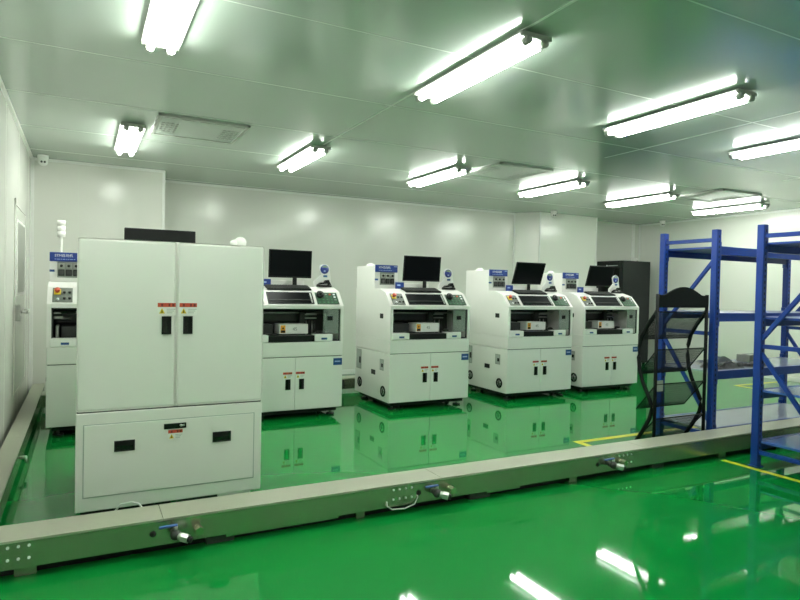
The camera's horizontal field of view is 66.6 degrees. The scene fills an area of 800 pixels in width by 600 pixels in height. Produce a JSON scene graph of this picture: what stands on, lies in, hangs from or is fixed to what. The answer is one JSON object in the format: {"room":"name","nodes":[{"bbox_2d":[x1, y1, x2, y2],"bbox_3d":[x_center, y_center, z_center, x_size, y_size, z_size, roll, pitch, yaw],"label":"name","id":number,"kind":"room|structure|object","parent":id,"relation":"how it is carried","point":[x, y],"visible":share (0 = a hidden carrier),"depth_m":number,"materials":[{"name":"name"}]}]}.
{"room":"clean room","nodes":[
{"label":"clean room","id":0,"kind":"room"},
{"bbox_2d":[0,88,30,448],"bbox_3d":[-2.039,-0.114,2.516,0.101,3.050,11.550,1,1,-27],"label":"wall","id":1,"kind":"structure","parent":0,"point":[15,160],"depth_m":5.53,"materials":[{"name":"white paint"}]},
{"bbox_2d":[0,76,32,158],"bbox_3d":[-1.953,-1.623,2.517,0.025,0.030,11.550,1,1,-27],"label":"trim","id":2,"kind":"structure","parent":1,"relation":"attached to","point":[3,89],"depth_m":5.62,"materials":[{"name":"silver metal"}]},
{"bbox_2d":[13,198,29,396],"bbox_3d":[-3.971,-0.037,6.458,0.111,1.930,1.240,1,1,-27],"label":"door","id":3,"kind":"structure","parent":1,"relation":"in","point":[20,311],"depth_m":6.28,"materials":[{"name":"silver metal"}]},
{"bbox_2d":[29,157,33,390],"bbox_3d":[-4.634,-0.263,7.654,0.035,3.050,0.035,1,1,-27],"label":"trim","id":4,"kind":"structure","parent":1,"relation":"attached to","point":[32,160],"depth_m":7.64,"materials":[{"name":"silver metal"}]},
{"bbox_2d":[32,160,162,390],"bbox_3d":[-4.210,-0.269,8.401,1.675,3.050,0.901,1,1,-27],"label":"wall","id":5,"kind":"structure","parent":0,"point":[93,201],"depth_m":7.88,"materials":[{"name":"white paint"}]},
{"bbox_2d":[34,157,164,172],"bbox_3d":[-3.922,-1.766,7.986,1.575,0.030,0.025,1,1,-27],"label":"trim","id":6,"kind":"structure","parent":5,"relation":"attached to","point":[49,160],"depth_m":7.98,"materials":[{"name":"silver metal"}]},
{"bbox_2d":[162,171,165,229],"bbox_3d":[-3.276,-0.249,8.393,0.036,3.050,0.036,1,1,-27],"label":"trim","id":7,"kind":"structure","parent":5,"relation":"attached to","point":[163,183],"depth_m":8.36,"materials":[{"name":"silver metal"}]},
{"bbox_2d":[0,0,799,224],"bbox_3d":[3.065,-1.641,5.575,11.950,0.103,12.550,1,1,-27],"label":"ceiling","id":8,"kind":"structure","parent":0,"point":[344,76],"depth_m":4.84,"materials":[{"name":"grey paint"}]},
{"bbox_2d":[37,154,48,165],"bbox_3d":[-4.397,-1.716,7.495,0.120,0.130,0.120,1,1,-27],"label":"security camera","id":9,"kind":"object","parent":8,"relation":"attached to","point":[42,159],"visible":1,"depth_m":7.45,"materials":[{"name":"white plastic"}]},
{"bbox_2d":[114,122,145,156],"bbox_3d":[-2.869,-1.686,6.441,0.230,0.088,1.334,1,1,-27],"label":"ceiling light","id":10,"kind":"object","parent":8,"relation":"attached to","point":[129,137],"visible":1,"depth_m":6.29,"materials":[{"name":"white plastic"}]},
{"bbox_2d":[141,0,198,56],"bbox_3d":[-1.228,-1.594,3.306,0.230,0.088,1.334,1,1,-27],"label":"ceiling light","id":11,"kind":"object","parent":8,"relation":"attached to","point":[167,23],"visible":1,"depth_m":3.51,"materials":[{"name":"white plastic"}]},
{"bbox_2d":[150,113,249,143],"bbox_3d":[-2.002,-1.694,6.063,0.830,0.021,0.790,1,1,-27],"label":"ceiling vent","id":12,"kind":"object","parent":8,"relation":"in","point":[165,124],"visible":1,"depth_m":6.00,"materials":[{"name":"white metal"}]},
{"bbox_2d":[277,145,330,172],"bbox_3d":[-1.164,-1.665,7.215,0.230,0.088,1.334,1,1,-27],"label":"ceiling light","id":13,"kind":"object","parent":8,"relation":"attached to","point":[313,152],"visible":1,"depth_m":7.07,"materials":[{"name":"white plastic"}]},
{"bbox_2d":[406,166,471,187],"bbox_3d":[0.493,-1.650,8.190,0.230,0.088,1.334,1,1,-27],"label":"ceiling light","id":14,"kind":"object","parent":8,"relation":"attached to","point":[456,171],"visible":1,"depth_m":8.04,"materials":[{"name":"white plastic"}]},
{"bbox_2d":[414,30,551,104],"bbox_3d":[0.511,-1.575,4.210,0.230,0.088,1.334,1,1,-27],"label":"ceiling light","id":15,"kind":"object","parent":8,"relation":"attached to","point":[523,44],"visible":1,"depth_m":4.04,"materials":[{"name":"white plastic"}]},
{"bbox_2d":[464,162,552,180],"bbox_3d":[1.377,-1.659,7.899,0.820,0.021,0.870,1,1,-27],"label":"ceiling vent","id":16,"kind":"object","parent":8,"relation":"in","point":[501,170],"visible":0.93,"depth_m":7.84,"materials":[{"name":"white metal"}]},
{"bbox_2d":[517,180,589,197],"bbox_3d":[2.221,-1.628,8.942,0.230,0.088,1.334,1,1,-27],"label":"ceiling light","id":17,"kind":"object","parent":8,"relation":"attached to","point":[578,183],"visible":1,"depth_m":8.81,"materials":[{"name":"white plastic"}]},
{"bbox_2d":[551,211,556,217],"bbox_3d":[2.956,-1.643,11.691,0.120,0.130,0.120,1,1,1],"label":"security camera","id":18,"kind":"object","parent":8,"relation":"attached to","point":[553,213],"visible":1,"depth_m":11.65,"materials":[{"name":"white plastic"}]},
{"bbox_2d":[603,193,679,207],"bbox_3d":[3.884,-1.611,9.862,0.230,0.088,1.334,1,1,-27],"label":"ceiling light","id":19,"kind":"object","parent":8,"relation":"attached to","point":[668,196],"visible":1,"depth_m":9.74,"materials":[{"name":"white plastic"}]},
{"bbox_2d":[660,220,665,226],"bbox_3d":[5.554,-1.612,12.872,0.120,0.130,0.120,1,1,13],"label":"security camera","id":20,"kind":"object","parent":8,"relation":"attached to","point":[662,222],"visible":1,"depth_m":12.83,"materials":[{"name":"white plastic"}]},
{"bbox_2d":[602,88,756,137],"bbox_3d":[2.294,-1.556,5.137,0.230,0.088,1.334,1,1,-27],"label":"ceiling light","id":21,"kind":"object","parent":8,"relation":"attached to","point":[739,96],"visible":1,"depth_m":4.99,"materials":[{"name":"white plastic"}]},
{"bbox_2d":[679,189,761,201],"bbox_3d":[4.911,-1.615,9.449,0.900,0.021,0.880,1,1,-27],"label":"ceiling vent","id":22,"kind":"object","parent":8,"relation":"in","point":[721,194],"visible":0.93,"depth_m":9.39,"materials":[{"name":"white metal"}]},
{"bbox_2d":[690,203,769,215],"bbox_3d":[5.745,-1.588,10.661,0.230,0.088,1.334,1,1,-27],"label":"ceiling light","id":23,"kind":"object","parent":8,"relation":"attached to","point":[758,205],"visible":1,"depth_m":10.55,"materials":[{"name":"white plastic"}]},
{"bbox_2d":[728,138,799,160],"bbox_3d":[3.917,-1.538,5.981,0.230,0.088,1.334,1,1,-27],"label":"ceiling light","id":24,"kind":"object","parent":8,"relation":"attached to","point":[794,144],"visible":1,"depth_m":6.21,"materials":[{"name":"white plastic"}]},
{"bbox_2d":[0,361,799,599],"bbox_3d":[3.000,1.507,5.634,11.950,0.100,12.550,1,1,-27],"label":"floor","id":25,"kind":"structure","parent":0,"point":[711,528],"depth_m":3.92,"materials":[{"name":"green paint"}]},
{"bbox_2d":[0,383,44,520],"bbox_3d":[-3.373,1.228,5.445,0.178,0.203,5.114,1,1,-27],"label":"duct","id":26,"kind":"object","parent":25,"relation":"on","point":[12,450],"visible":0.96,"depth_m":4.94,"materials":[{"name":"metal"}]},
{"bbox_2d":[45,220,76,435],"bbox_3d":[-3.087,0.235,6.496,1.160,2.161,1.062,1,1,-27],"label":"machine","id":27,"kind":"object","parent":25,"relation":"on","point":[61,328],"visible":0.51,"depth_m":5.88,"materials":[{"name":"grey metal"}]},
{"bbox_2d":[57,220,65,225],"bbox_3d":[-3.658,-0.831,6.575,0.080,0.056,0.080,1,1,-27],"label":"lamp","id":28,"kind":"object","parent":27,"relation":"on","point":[59,222],"depth_m":6.55,"materials":[{"name":"white plastic"}]},
{"bbox_2d":[57,226,65,231],"bbox_3d":[-3.659,-0.771,6.576,0.080,0.056,0.080,1,1,-27],"label":"lamp","id":29,"kind":"object","parent":27,"relation":"on","point":[59,228],"depth_m":6.55,"materials":[{"name":"white plastic"}]},
{"bbox_2d":[57,231,65,236],"bbox_3d":[-3.660,-0.711,6.577,0.080,0.056,0.080,1,1,-27],"label":"lamp","id":30,"kind":"object","parent":27,"relation":"attached to","point":[59,233],"depth_m":6.55,"materials":[{"name":"white plastic"}]},
{"bbox_2d":[75,237,263,514],"bbox_3d":[-1.732,0.496,4.467,1.130,1.770,1.265,1,1,-27],"label":"tall cabinet","id":31,"kind":"object","parent":25,"relation":"on","point":[169,335],"visible":0.93,"depth_m":3.89,"materials":[{"name":"grey metal"}]},
{"bbox_2d":[124,227,195,242],"bbox_3d":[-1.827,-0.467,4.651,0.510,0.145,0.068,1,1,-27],"label":"monitor","id":32,"kind":"object","parent":31,"relation":"on","point":[143,234],"visible":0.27,"depth_m":4.65,"materials":[{"name":"black plastic"}]},
{"bbox_2d":[230,237,245,245],"bbox_3d":[-1.141,-0.407,4.299,0.116,0.080,0.090,1,1,-27],"label":"beacon light","id":33,"kind":"object","parent":31,"relation":"on","point":[239,240],"visible":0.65,"depth_m":4.27,"materials":[{"name":"white plastic"}]},
{"bbox_2d":[41,375,354,407],"bbox_3d":[-0.458,1.221,8.963,8.320,0.205,0.249,1,1,-27],"label":"duct","id":34,"kind":"object","parent":25,"relation":"on","point":[348,382],"visible":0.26,"depth_m":8.67,"materials":[{"name":"metal"}]},
{"bbox_2d":[261,261,343,418],"bbox_3d":[-1.422,0.418,7.322,1.160,1.832,1.062,1,1,-27],"label":"machine","id":35,"kind":"object","parent":25,"relation":"on","point":[303,329],"visible":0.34,"depth_m":6.98,"materials":[{"name":"grey metal"}]},
{"bbox_2d":[264,284,310,289],"bbox_3d":[-1.297,-0.146,7.049,0.520,0.062,0.152,1,1,-27],"label":"keyboard","id":36,"kind":"object","parent":35,"relation":"on","point":[268,286],"visible":1,"depth_m":7.01,"materials":[{"name":"black plastic"}]},
{"bbox_2d":[268,249,311,284],"bbox_3d":[-1.328,-0.385,7.342,0.530,0.435,0.090,1,1,-27],"label":"monitor","id":37,"kind":"object","parent":35,"relation":"on","point":[294,264],"visible":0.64,"depth_m":7.31,"materials":[{"name":"black plastic"}]},
{"bbox_2d":[316,280,331,286],"bbox_3d":[-0.921,-0.201,7.362,0.175,0.088,0.090,1,1,-27],"label":"scanner","id":38,"kind":"object","parent":35,"relation":"on","point":[326,283],"visible":1,"depth_m":7.34,"materials":[{"name":"black plastic"}]},
{"bbox_2d":[0,417,799,576],"bbox_3d":[2.975,1.354,5.653,11.680,0.203,0.372,1,1,-27],"label":"duct","id":39,"kind":"object","parent":25,"relation":"on","point":[27,548],"visible":1,"depth_m":3.85,"materials":[{"name":"metal"}]},
{"bbox_2d":[114,501,142,510],"bbox_3d":[-1.643,1.306,3.670,0.225,0.167,0.083,1,1,0],"label":"power cable","id":40,"kind":"object","parent":39,"relation":"on","point":[133,502],"visible":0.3,"depth_m":3.69,"materials":[{"name":"white plastic"}]},
{"bbox_2d":[355,263,469,409],"bbox_3d":[0.146,0.436,8.092,1.160,1.832,1.062,1,1,-27],"label":"machine","id":41,"kind":"object","parent":25,"relation":"on","point":[412,348],"visible":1,"depth_m":7.74,"materials":[{"name":"grey metal"}]},
{"bbox_2d":[357,376,361,385],"bbox_3d":[-0.543,1.092,8.160,0.009,0.136,0.136,1,1,-27],"label":"fan grille","id":42,"kind":"object","parent":41,"relation":"attached to","point":[359,378],"depth_m":8.16,"materials":[{"name":"black plastic"}]},
{"bbox_2d":[380,386,384,396],"bbox_3d":[-0.216,1.130,7.531,0.009,0.136,0.136,1,1,-27],"label":"fan grille","id":43,"kind":"object","parent":41,"relation":"attached to","point":[382,388],"depth_m":7.53,"materials":[{"name":"black plastic"}]},
{"bbox_2d":[401,287,440,292],"bbox_3d":[0.272,-0.129,7.820,0.520,0.062,0.152,1,1,-27],"label":"keyboard","id":44,"kind":"object","parent":41,"relation":"on","point":[406,289],"visible":1,"depth_m":7.79,"materials":[{"name":"black plastic"}]},
{"bbox_2d":[402,255,440,287],"bbox_3d":[0.283,-0.366,8.127,0.560,0.434,0.103,1,1,-27],"label":"monitor","id":45,"kind":"object","parent":41,"relation":"on","point":[425,269],"visible":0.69,"depth_m":8.09,"materials":[{"name":"black plastic"}]},
{"bbox_2d":[442,283,455,289],"bbox_3d":[0.648,-0.183,8.132,0.175,0.088,0.090,1,1,-27],"label":"scanner","id":46,"kind":"object","parent":41,"relation":"on","point":[450,285],"visible":1,"depth_m":8.11,"materials":[{"name":"black plastic"}]},
{"bbox_2d":[466,268,572,399],"bbox_3d":[1.728,0.452,8.959,1.160,1.832,1.062,1,1,-27],"label":"machine","id":47,"kind":"object","parent":25,"relation":"on","point":[520,344],"visible":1,"depth_m":8.62,"materials":[{"name":"grey metal"}]},
{"bbox_2d":[468,370,472,378],"bbox_3d":[1.039,1.108,9.027,0.009,0.136,0.136,1,1,-27],"label":"fan grille","id":48,"kind":"object","parent":47,"relation":"attached to","point":[470,372],"depth_m":9.01,"materials":[{"name":"black plastic"}]},
{"bbox_2d":[496,378,501,387],"bbox_3d":[1.365,1.146,8.398,0.009,0.136,0.136,1,1,-27],"label":"fan grille","id":49,"kind":"object","parent":47,"relation":"attached to","point":[498,380],"depth_m":8.39,"materials":[{"name":"black plastic"}]},
{"bbox_2d":[511,262,545,289],"bbox_3d":[1.882,-0.341,8.961,0.530,0.417,0.179,1,1,-27],"label":"monitor","id":50,"kind":"object","parent":47,"relation":"on","point":[528,273],"visible":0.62,"depth_m":8.92,"materials":[{"name":"black plastic"}]},
{"bbox_2d":[512,290,546,294],"bbox_3d":[1.853,-0.112,8.687,0.520,0.062,0.152,1,1,-27],"label":"keyboard","id":51,"kind":"object","parent":47,"relation":"on","point":[540,292],"visible":1,"depth_m":8.65,"materials":[{"name":"black plastic"}]},
{"bbox_2d":[544,286,556,291],"bbox_3d":[2.229,-0.167,9.000,0.175,0.088,0.090,1,1,-27],"label":"scanner","id":52,"kind":"object","parent":47,"relation":"on","point":[553,289],"visible":1,"depth_m":8.98,"materials":[{"name":"black plastic"}]},
{"bbox_2d":[537,271,638,392],"bbox_3d":[2.960,0.464,9.667,1.160,1.832,1.062,1,1,-27],"label":"machine","id":53,"kind":"object","parent":25,"relation":"on","point":[605,329],"visible":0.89,"depth_m":9.25,"materials":[{"name":"grey metal"}]},
{"bbox_2d":[571,373,576,381],"bbox_3d":[2.598,1.159,9.106,0.009,0.136,0.136,1,1,-27],"label":"fan grille","id":54,"kind":"object","parent":53,"relation":"attached to","point":[573,375],"depth_m":9.09,"materials":[{"name":"black plastic"}]},
{"bbox_2d":[585,265,614,291],"bbox_3d":[3.177,-0.331,9.711,0.530,0.422,0.163,1,1,-27],"label":"monitor","id":55,"kind":"object","parent":53,"relation":"on","point":[599,276],"visible":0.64,"depth_m":9.67,"materials":[{"name":"black plastic"}]},
{"bbox_2d":[584,291,615,295],"bbox_3d":[3.085,-0.100,9.395,0.520,0.062,0.152,1,1,-27],"label":"keyboard","id":56,"kind":"object","parent":53,"relation":"on","point":[586,292],"visible":1,"depth_m":9.35,"materials":[{"name":"black plastic"}]},
{"bbox_2d":[611,288,622,292],"bbox_3d":[3.461,-0.154,9.708,0.175,0.088,0.090,1,1,-27],"label":"scanner","id":57,"kind":"object","parent":53,"relation":"on","point":[619,290],"visible":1,"depth_m":9.69,"materials":[{"name":"black plastic"}]},
{"bbox_2d":[596,260,649,364],"bbox_3d":[4.714,0.270,12.953,0.840,2.170,0.720,1,1,-27],"label":"tall cabinet","id":58,"kind":"object","parent":25,"relation":"on","point":[634,276],"visible":0.3,"depth_m":12.69,"materials":[{"name":"black metal"}]},
{"bbox_2d":[573,426,696,442],"bbox_3d":[3.315,1.439,6.894,3.530,0.002,0.070,1,1,-27],"label":"tape","id":59,"kind":"object","parent":25,"relation":"on","point":[634,434],"visible":0.5,"depth_m":6.31,"materials":[{"name":"yellow plastic"}]},
{"bbox_2d":[634,287,708,439],"bbox_3d":[2.599,0.659,5.860,0.728,1.570,0.278,1,1,-27],"label":"stand","id":60,"kind":"object","parent":25,"relation":"on","point":[681,297],"visible":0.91,"depth_m":5.80,"materials":[{"name":"black metal"}]},
{"bbox_2d":[640,415,699,438],"bbox_3d":[2.594,1.220,5.857,0.666,0.248,0.216,1,1,-27],"label":"shelf","id":61,"kind":"object","parent":60,"relation":"attached to","point":[654,420],"depth_m":5.82,"materials":[{"name":"black metal"}]},
{"bbox_2d":[638,382,701,407],"bbox_3d":[2.600,0.908,5.851,0.666,0.263,0.216,1,1,-27],"label":"shelf","id":62,"kind":"object","parent":60,"relation":"attached to","point":[657,386],"depth_m":5.83,"materials":[{"name":"black metal"}]},
{"bbox_2d":[642,349,702,372],"bbox_3d":[2.610,0.581,5.839,0.666,0.248,0.202,1,1,-27],"label":"shelf","id":63,"kind":"object","parent":60,"relation":"attached to","point":[687,356],"depth_m":5.84,"materials":[{"name":"black metal"}]},
{"bbox_2d":[644,312,703,338],"bbox_3d":[2.621,0.241,5.826,0.666,0.268,0.186,1,1,-27],"label":"shelf","id":64,"kind":"object","parent":60,"relation":"attached to","point":[657,320],"depth_m":5.82,"materials":[{"name":"black metal"}]},
{"bbox_2d":[656,229,799,433],"bbox_3d":[3.909,0.385,6.732,2.293,2.140,0.688,1,1,-27],"label":"storage rack","id":65,"kind":"object","parent":25,"relation":"on","point":[737,416],"visible":0.7,"depth_m":6.42,"materials":[{"name":"blue metal"}]},
{"bbox_2d":[693,356,735,364],"bbox_3d":[3.420,0.653,6.633,0.622,0.077,0.163,1,1,-27],"label":"plastic film","id":66,"kind":"object","parent":65,"relation":"on","point":[721,359],"visible":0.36,"depth_m":6.61,"materials":[{"name":"grey plastic"}]},
{"bbox_2d":[700,361,743,368],"bbox_3d":[3.331,0.661,6.284,0.483,0.070,0.221,1,1,-27],"label":"plastic film","id":67,"kind":"object","parent":65,"relation":"on","point":[728,364],"visible":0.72,"depth_m":6.23,"materials":[{"name":"grey plastic"}]},
{"bbox_2d":[736,353,753,361],"bbox_3d":[3.975,0.654,6.910,0.260,0.087,0.160,1,1,-27],"label":"box","id":68,"kind":"object","parent":65,"relation":"on","point":[742,357],"visible":0.64,"depth_m":6.84,"materials":[{"name":"grey cardboard"}]},
{"bbox_2d":[736,360,765,366],"bbox_3d":[3.793,0.676,6.521,0.423,0.051,0.220,1,1,-27],"label":"plastic film","id":69,"kind":"object","parent":65,"relation":"on","point":[750,364],"visible":0.38,"depth_m":6.45,"materials":[{"name":"grey plastic"}]},
{"bbox_2d":[735,381,776,385],"bbox_3d":[6.233,1.432,10.473,1.450,0.002,0.070,1,1,-27],"label":"tape","id":70,"kind":"object","parent":25,"relation":"on","point":[776,381],"visible":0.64,"depth_m":10.29,"materials":[{"name":"yellow plastic"}]},
{"bbox_2d":[721,460,799,482],"bbox_3d":[3.519,1.489,4.420,0.060,0.002,2.520,1,1,-27],"label":"tape","id":71,"kind":"object","parent":25,"relation":"on","point":[731,462],"visible":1,"depth_m":5.20,"materials":[{"name":"yellow plastic"}]},
{"bbox_2d":[748,224,799,467],"bbox_3d":[4.274,0.421,5.579,2.290,2.125,0.703,1,1,-27],"label":"storage rack","id":72,"kind":"object","parent":25,"relation":"on","point":[759,393],"visible":1,"depth_m":5.31,"materials":[{"name":"blue metal"}]},
{"bbox_2d":[165,182,638,369],"bbox_3d":[0.884,-0.222,11.500,10.325,3.050,0.101,1,1,-27],"label":"wall","id":73,"kind":"structure","parent":0,"point":[344,235],"depth_m":10.54,"materials":[{"name":"white paint"}]},
{"bbox_2d":[165,180,514,214],"bbox_3d":[-0.658,-1.747,10.584,6.615,0.030,0.025,1,1,-27],"label":"trim","id":74,"kind":"structure","parent":73,"relation":"attached to","point":[168,181],"depth_m":10.28,"materials":[{"name":"silver metal"}]},
{"bbox_2d":[342,369,354,373],"bbox_3d":[-0.720,1.247,10.643,6.615,0.080,0.020,1,1,-27],"label":"baseboard","id":75,"kind":"structure","parent":73,"relation":"attached to","point":[348,371],"depth_m":10.55,"materials":[{"name":"silver metal"}]},
{"bbox_2d":[512,213,515,285],"bbox_3d":[2.254,-0.206,12.146,0.022,3.050,0.020,1,1,-27],"label":"trim","id":76,"kind":"structure","parent":73,"relation":"attached to","point":[515,213],"depth_m":12.12,"materials":[{"name":"silver metal"}]},
{"bbox_2d":[514,212,595,289],"bbox_3d":[3.146,-0.192,12.379,1.800,3.050,0.430,1,1,-27],"label":"wall pier","id":77,"kind":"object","parent":73,"relation":"attached to","point":[568,242],"visible":0.36,"depth_m":12.12,"materials":[{"name":"white paint"}]},
{"bbox_2d":[538,212,540,262],"bbox_3d":[2.709,-0.192,11.914,0.028,3.050,0.021,1,1,-27],"label":"trim","id":78,"kind":"structure","parent":77,"relation":"attached to","point":[540,212],"depth_m":11.88,"materials":[{"name":"silver metal"}]},
{"bbox_2d":[595,218,597,287],"bbox_3d":[4.033,-0.178,12.607,0.028,3.050,0.028,1,1,-27],"label":"trim","id":79,"kind":"structure","parent":77,"relation":"attached to","point":[596,218],"depth_m":12.57,"materials":[{"name":"silver metal"}]},
{"bbox_2d":[631,224,638,260],"bbox_3d":[5.284,-1.123,13.674,0.190,1.150,0.052,1,1,-27],"label":"conduit","id":80,"kind":"object","parent":73,"relation":"attached to","point":[633,225],"visible":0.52,"depth_m":13.64,"materials":[{"name":"white plastic"}]},
{"bbox_2d":[638,225,640,260],"bbox_3d":[5.392,-0.172,13.772,0.030,3.050,0.030,1,1,-27],"label":"trim","id":81,"kind":"structure","parent":73,"relation":"attached to","point":[639,225],"depth_m":13.74,"materials":[{"name":"silver metal"}]},
{"bbox_2d":[640,210,799,377],"bbox_3d":[8.289,-0.011,8.337,0.101,3.050,12.350,1,1,-27],"label":"wall","id":82,"kind":"structure","parent":0,"point":[737,279],"depth_m":11.83,"materials":[{"name":"white paint"}]},
{"bbox_2d":[640,208,799,225],"bbox_3d":[8.265,-1.521,8.280,0.025,0.030,12.350,1,1,-27],"label":"trim","id":83,"kind":"structure","parent":82,"relation":"attached to","point":[799,208],"depth_m":11.88,"materials":[{"name":"silver metal"}]},
{"bbox_2d":[648,358,799,382],"bbox_3d":[8.212,1.474,8.324,0.020,0.080,12.320,1,1,-27],"label":"baseboard","id":84,"kind":"structure","parent":82,"relation":"attached to","point":[793,379],"depth_m":10.82,"materials":[{"name":"silver metal"}]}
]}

